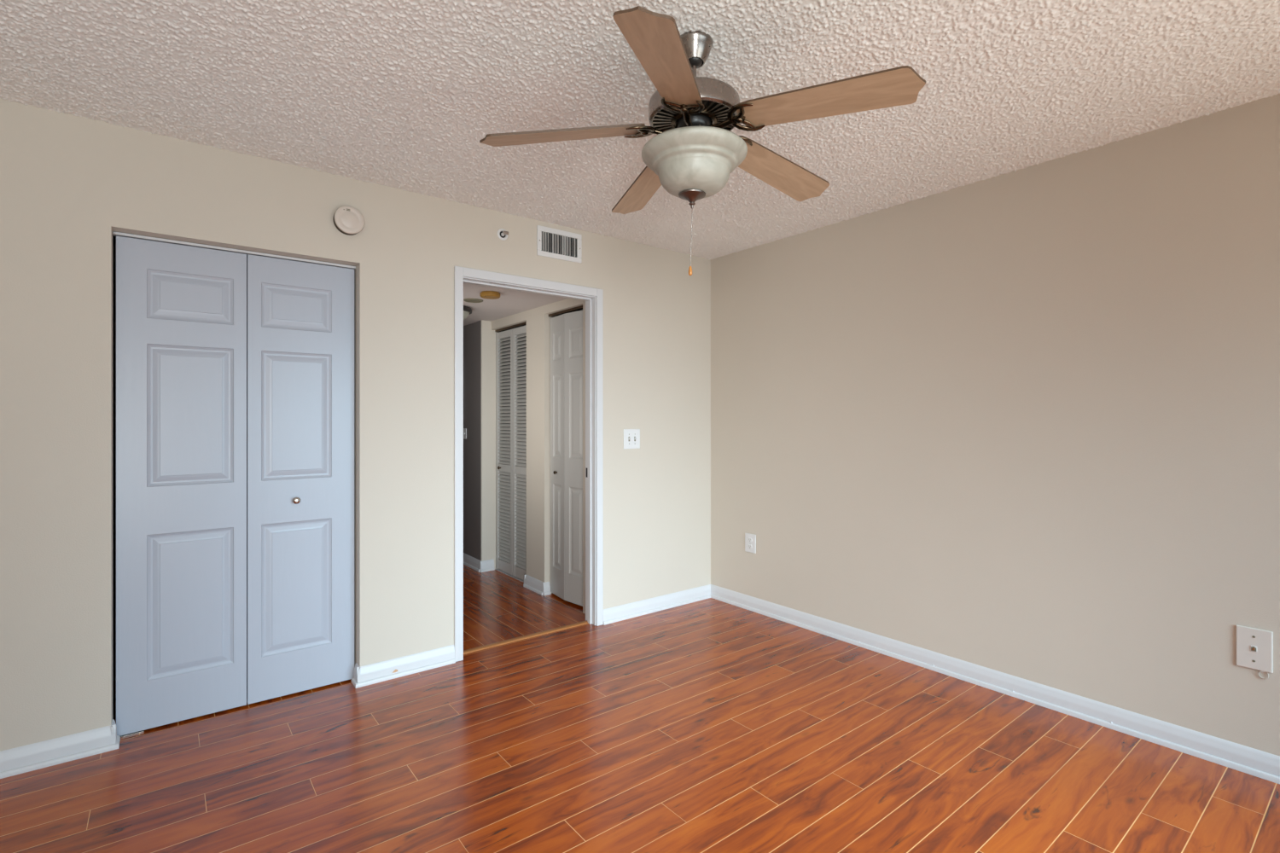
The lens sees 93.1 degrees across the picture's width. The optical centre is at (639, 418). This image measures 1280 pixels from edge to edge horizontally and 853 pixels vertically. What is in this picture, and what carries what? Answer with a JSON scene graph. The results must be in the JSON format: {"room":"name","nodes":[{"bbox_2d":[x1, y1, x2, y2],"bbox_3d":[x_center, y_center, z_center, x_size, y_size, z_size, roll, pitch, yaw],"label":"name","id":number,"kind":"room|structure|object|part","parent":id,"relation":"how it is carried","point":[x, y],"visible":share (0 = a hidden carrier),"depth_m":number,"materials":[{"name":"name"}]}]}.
{"room":"empty bedroom","nodes":[
{"label":"empty bedroom","id":0,"kind":"room"},
{"bbox_2d":[113,236,247,680],"bbox_3d":[-2.007,0.041,3.026,1.360,2.490,0.748,0,0,-38],"label":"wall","id":1,"kind":"structure","parent":0,"point":[114,237],"depth_m":2.98,"materials":[{"name":"paint"}]},
{"bbox_2d":[0,98,710,751],"bbox_3d":[-1.333,0.066,3.008,4.600,2.440,0.112,0,0,-38],"label":"wall","id":2,"kind":"structure","parent":0,"point":[68,182],"depth_m":2.84,"materials":[{"name":"beige paint"}]},
{"bbox_2d":[0,719,120,779],"bbox_3d":[-2.588,1.241,1.977,1.352,0.090,0.086,0,0,-38],"label":"baseboard","id":3,"kind":"structure","parent":2,"relation":"attached to","point":[19,760],"depth_m":2.26,"materials":[{"name":"white paint"}]},
{"bbox_2d":[112,231,355,738],"bbox_3d":[-1.756,0.269,2.705,0.902,2.035,0.061,0,0,-38],"label":"door","id":4,"kind":"structure","parent":2,"relation":"in","point":[235,369],"depth_m":2.66,"materials":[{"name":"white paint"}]},
{"bbox_3d":[-1.594,0.379,2.810,0.032,0.032,0.027,0,0,-38],"label":"knob","id":5,"kind":"part","parent":4,"relation":"part of","materials":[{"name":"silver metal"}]},
{"bbox_2d":[332,205,364,235],"bbox_3d":[-1.379,-0.940,2.872,0.131,0.131,0.044,0,0,-38],"label":"smoke detector","id":6,"kind":"object","parent":2,"relation":"attached to","point":[348,220],"visible":1,"depth_m":2.85,"materials":[{"name":"white plastic"}]},
{"bbox_2d":[351,645,455,688],"bbox_3d":[-1.190,1.241,3.073,0.489,0.090,0.086,0,0,-38],"label":"baseboard","id":7,"kind":"structure","parent":2,"relation":"attached to","point":[367,675],"depth_m":3.03,"materials":[{"name":"white paint"}]},
{"bbox_3d":[-1.190,1.276,3.073,0.489,0.020,0.086,0,0,-38],"label":"shoe moulding","id":8,"kind":"part","parent":7,"relation":"part of","materials":[{"name":"white paint"}]},
{"bbox_2d":[497,228,508,240],"bbox_3d":[-0.754,-1.028,3.365,0.065,0.065,0.040,0,0,-38],"label":"sprinkler","id":9,"kind":"object","parent":2,"relation":"attached to","point":[503,234],"visible":1,"depth_m":3.37,"materials":[{"name":"white plastic"}]},
{"bbox_2d":[453,266,603,662],"bbox_3d":[-0.608,0.238,3.496,0.948,2.094,0.014,0,0,-38],"label":"trim","id":10,"kind":"structure","parent":2,"relation":"attached to","point":[459,272],"depth_m":3.23,"materials":[{"name":"white paint"}]},
{"bbox_2d":[463,276,595,625],"bbox_3d":[-0.647,0.258,3.545,0.882,2.055,0.112,0,0,-38],"label":"trim","id":11,"kind":"structure","parent":2,"relation":"attached to","point":[590,300],"depth_m":3.79,"materials":[{"name":"white paint"}]},
{"bbox_2d":[536,225,581,263],"bbox_3d":[-0.475,-1.036,3.600,0.303,0.175,0.014,0,0,-38],"label":"air vent","id":12,"kind":"object","parent":2,"relation":"in","point":[561,245],"visible":1,"depth_m":3.60,"materials":[{"name":"white plastic"}]},
{"bbox_2d":[542,231,575,256],"bbox_3d":[-0.473,-1.036,3.600,0.236,0.114,0.013,0,0,-38],"label":"grille","id":13,"kind":"object","parent":12,"relation":"attached to","point":[556,243],"depth_m":3.59,"materials":[{"name":"metal"}]},
{"bbox_2d":[623,429,639,449],"bbox_3d":[-0.048,0.131,3.930,0.131,0.129,0.021,0,0,-38],"label":"light switch","id":14,"kind":"object","parent":2,"relation":"attached to","point":[631,437],"visible":1,"depth_m":3.93,"materials":[{"name":"white plastic"}]},
{"bbox_2d":[603,584,710,625],"bbox_3d":[0.144,1.241,4.079,0.954,0.090,0.024,0,0,-38],"label":"baseboard","id":15,"kind":"structure","parent":2,"relation":"attached to","point":[621,613],"depth_m":4.04,"materials":[{"name":"white paint"}]},
{"bbox_2d":[463,283,582,325],"bbox_3d":[-1.629,-0.864,5.380,2.140,0.090,3.988,0,0,-38],"label":"ceiling","id":16,"kind":"structure","parent":0,"point":[510,302],"depth_m":4.31,"materials":[{"name":"white paint"}]},
{"bbox_2d":[463,305,472,319],"bbox_3d":[-1.405,-0.776,4.500,0.310,0.106,0.310,0,0,-38],"label":"ceiling light","id":17,"kind":"object","parent":16,"relation":"attached to","point":[467,311],"visible":0.23,"depth_m":4.47,"materials":[{"name":"white glass"}]},
{"bbox_2d":[479,290,500,299],"bbox_3d":[-0.984,-0.812,3.980,0.132,0.034,0.132,0,0,-38],"label":"smoke detector","id":18,"kind":"object","parent":16,"relation":"attached to","point":[485,294],"visible":1,"depth_m":3.94,"materials":[{"name":"plastic"}]},
{"bbox_2d":[463,297,585,613],"bbox_3d":[-1.470,0.228,5.441,0.214,2.115,3.888,0,0,-38],"label":"wall","id":19,"kind":"structure","parent":0,"point":[538,320],"depth_m":4.88,"materials":[{"name":"beige paint"}]},
{"bbox_2d":[463,428,466,439],"bbox_3d":[-1.553,0.131,5.362,0.014,0.094,0.070,0,0,-38],"label":"light switch","id":20,"kind":"object","parent":19,"relation":"attached to","point":[464,429],"visible":0.89,"depth_m":5.35,"materials":[{"name":"white plastic"}]},
{"bbox_2d":[463,552,494,572],"bbox_3d":[-2.002,1.241,6.018,0.131,0.090,2.324,0,0,-38],"label":"baseboard","id":21,"kind":"structure","parent":19,"relation":"attached to","point":[479,566],"depth_m":5.14,"materials":[{"name":"white paint"}]},
{"bbox_3d":[-2.002,1.276,6.018,0.131,0.020,2.324,0,0,-38],"label":"shoe moulding","id":22,"kind":"part","parent":21,"relation":"part of","materials":[{"name":"white paint"}]},
{"bbox_2d":[494,321,526,582],"bbox_3d":[-1.036,0.264,4.926,0.053,2.044,0.634,0,0,-38],"label":"door","id":23,"kind":"structure","parent":19,"relation":"in","point":[510,508],"depth_m":4.93,"materials":[{"name":"grey paint"}]},
{"bbox_2d":[523,575,551,595],"bbox_3d":[-0.779,1.241,4.544,0.064,0.090,0.331,0,0,-38],"label":"baseboard","id":24,"kind":"structure","parent":19,"relation":"attached to","point":[532,584],"depth_m":4.49,"materials":[{"name":"white paint"}]},
{"bbox_3d":[-0.779,1.276,4.544,0.064,0.020,0.331,0,0,-38],"label":"shoe moulding","id":25,"kind":"part","parent":24,"relation":"part of","materials":[{"name":"white paint"}]},
{"bbox_2d":[548,305,582,606],"bbox_3d":[-0.503,0.252,4.250,0.073,2.036,0.516,0,0,-38],"label":"door","id":26,"kind":"structure","parent":19,"relation":"in","point":[567,328],"depth_m":4.23,"materials":[{"name":"white paint"}]},
{"bbox_2d":[463,620,587,654],"bbox_3d":[-0.665,1.282,3.569,0.847,0.008,0.048,0,0,-38],"label":"trim","id":27,"kind":"structure","parent":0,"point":[537,634],"depth_m":3.54,"materials":[{"name":"brown wood"}]},
{"bbox_2d":[501,312,570,500],"bbox_3d":[-0.527,0.228,4.846,0.585,2.115,1.788,0,0,-38],"label":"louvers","id":28,"kind":"structure","parent":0,"point":[569,312],"depth_m":5.31,"materials":[{"name":"paint"}]},
{"bbox_2d":[0,564,1279,852],"bbox_3d":[-1.151,1.336,2.857,4.700,0.100,8.550,0,0,-38],"label":"floor","id":29,"kind":"structure","parent":0,"point":[710,725],"depth_m":2.23,"materials":[{"name":"laminate"}]},
{"bbox_2d":[0,0,1279,259],"bbox_3d":[0.079,-1.190,1.288,4.700,0.088,4.562,0,0,-38],"label":"ceiling","id":30,"kind":"structure","parent":0,"point":[404,95],"depth_m":2.05,"materials":[{"name":"paint"}]},
{"bbox_2d":[479,5,925,275],"bbox_3d":[0.207,-0.797,1.891,1.187,0.716,1.234,0,0,-38],"label":"ceiling fan","id":31,"kind":"object","parent":30,"relation":"hanging from","point":[693,154],"visible":1,"depth_m":1.75,"materials":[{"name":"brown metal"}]},
{"bbox_3d":[-0.232,-0.860,1.835,0.503,0.006,0.134,-6,13,-3],"label":"blade","id":32,"kind":"part","parent":31,"relation":"part of","materials":[{"name":"brown wood"}]},
{"bbox_3d":[0.024,-0.860,2.227,0.134,0.006,0.503,-13,-1,-22],"label":"blade","id":33,"kind":"part","parent":31,"relation":"part of","materials":[{"name":"brown wood"}]},
{"bbox_3d":[0.062,-0.860,1.471,0.134,0.006,0.503,13,9,14],"label":"blade","id":34,"kind":"part","parent":31,"relation":"part of","materials":[{"name":"brown wood"}]},
{"bbox_3d":[0.157,-0.556,1.855,0.008,0.183,0.003,0,0,0],"label":"pull chain","id":35,"kind":"part","parent":31,"relation":"part of","materials":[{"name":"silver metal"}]},
{"bbox_3d":[0.166,-0.756,1.855,0.322,0.136,0.322,0,0,-38],"label":"lamp shade","id":36,"kind":"part","parent":31,"relation":"part of","materials":[{"name":"white glass"}]},
{"bbox_3d":[0.475,-0.860,2.105,0.503,0.006,0.134,7,-17,-39],"label":"blade","id":37,"kind":"part","parent":31,"relation":"part of","materials":[{"name":"brown wood"}]},
{"bbox_3d":[0.499,-0.860,1.638,0.503,0.006,0.134,7,-9,33],"label":"blade","id":38,"kind":"part","parent":31,"relation":"part of","materials":[{"name":"brown wood"}]},
{"bbox_2d":[710,93,1279,756],"bbox_3d":[1.890,0.066,2.706,0.100,2.440,4.562,0,0,-38],"label":"wall","id":39,"kind":"structure","parent":0,"point":[1024,423],"depth_m":2.73,"materials":[{"name":"beige paint"}]},
{"bbox_2d":[744,533,756,553],"bbox_3d":[0.743,0.838,4.082,0.009,0.126,0.092,0,0,-38],"label":"power outlet","id":40,"kind":"object","parent":39,"relation":"attached to","point":[750,539],"visible":1,"depth_m":4.08,"materials":[{"name":"white plastic"}]},
{"bbox_2d":[710,584,1279,784],"bbox_3d":[1.876,1.241,2.625,0.022,0.090,4.450,0,0,-38],"label":"baseboard","id":41,"kind":"structure","parent":39,"relation":"attached to","point":[1256,763],"depth_m":2.71,"materials":[{"name":"white paint"}]},
{"bbox_2d":[1235,625,1273,679],"bbox_3d":[2.221,0.846,2.193,0.011,0.176,0.095,0,0,-38],"label":"phone jack","id":42,"kind":"object","parent":39,"relation":"attached to","point":[1253,647],"visible":1,"depth_m":2.19,"materials":[{"name":"white plastic"}]}
]}

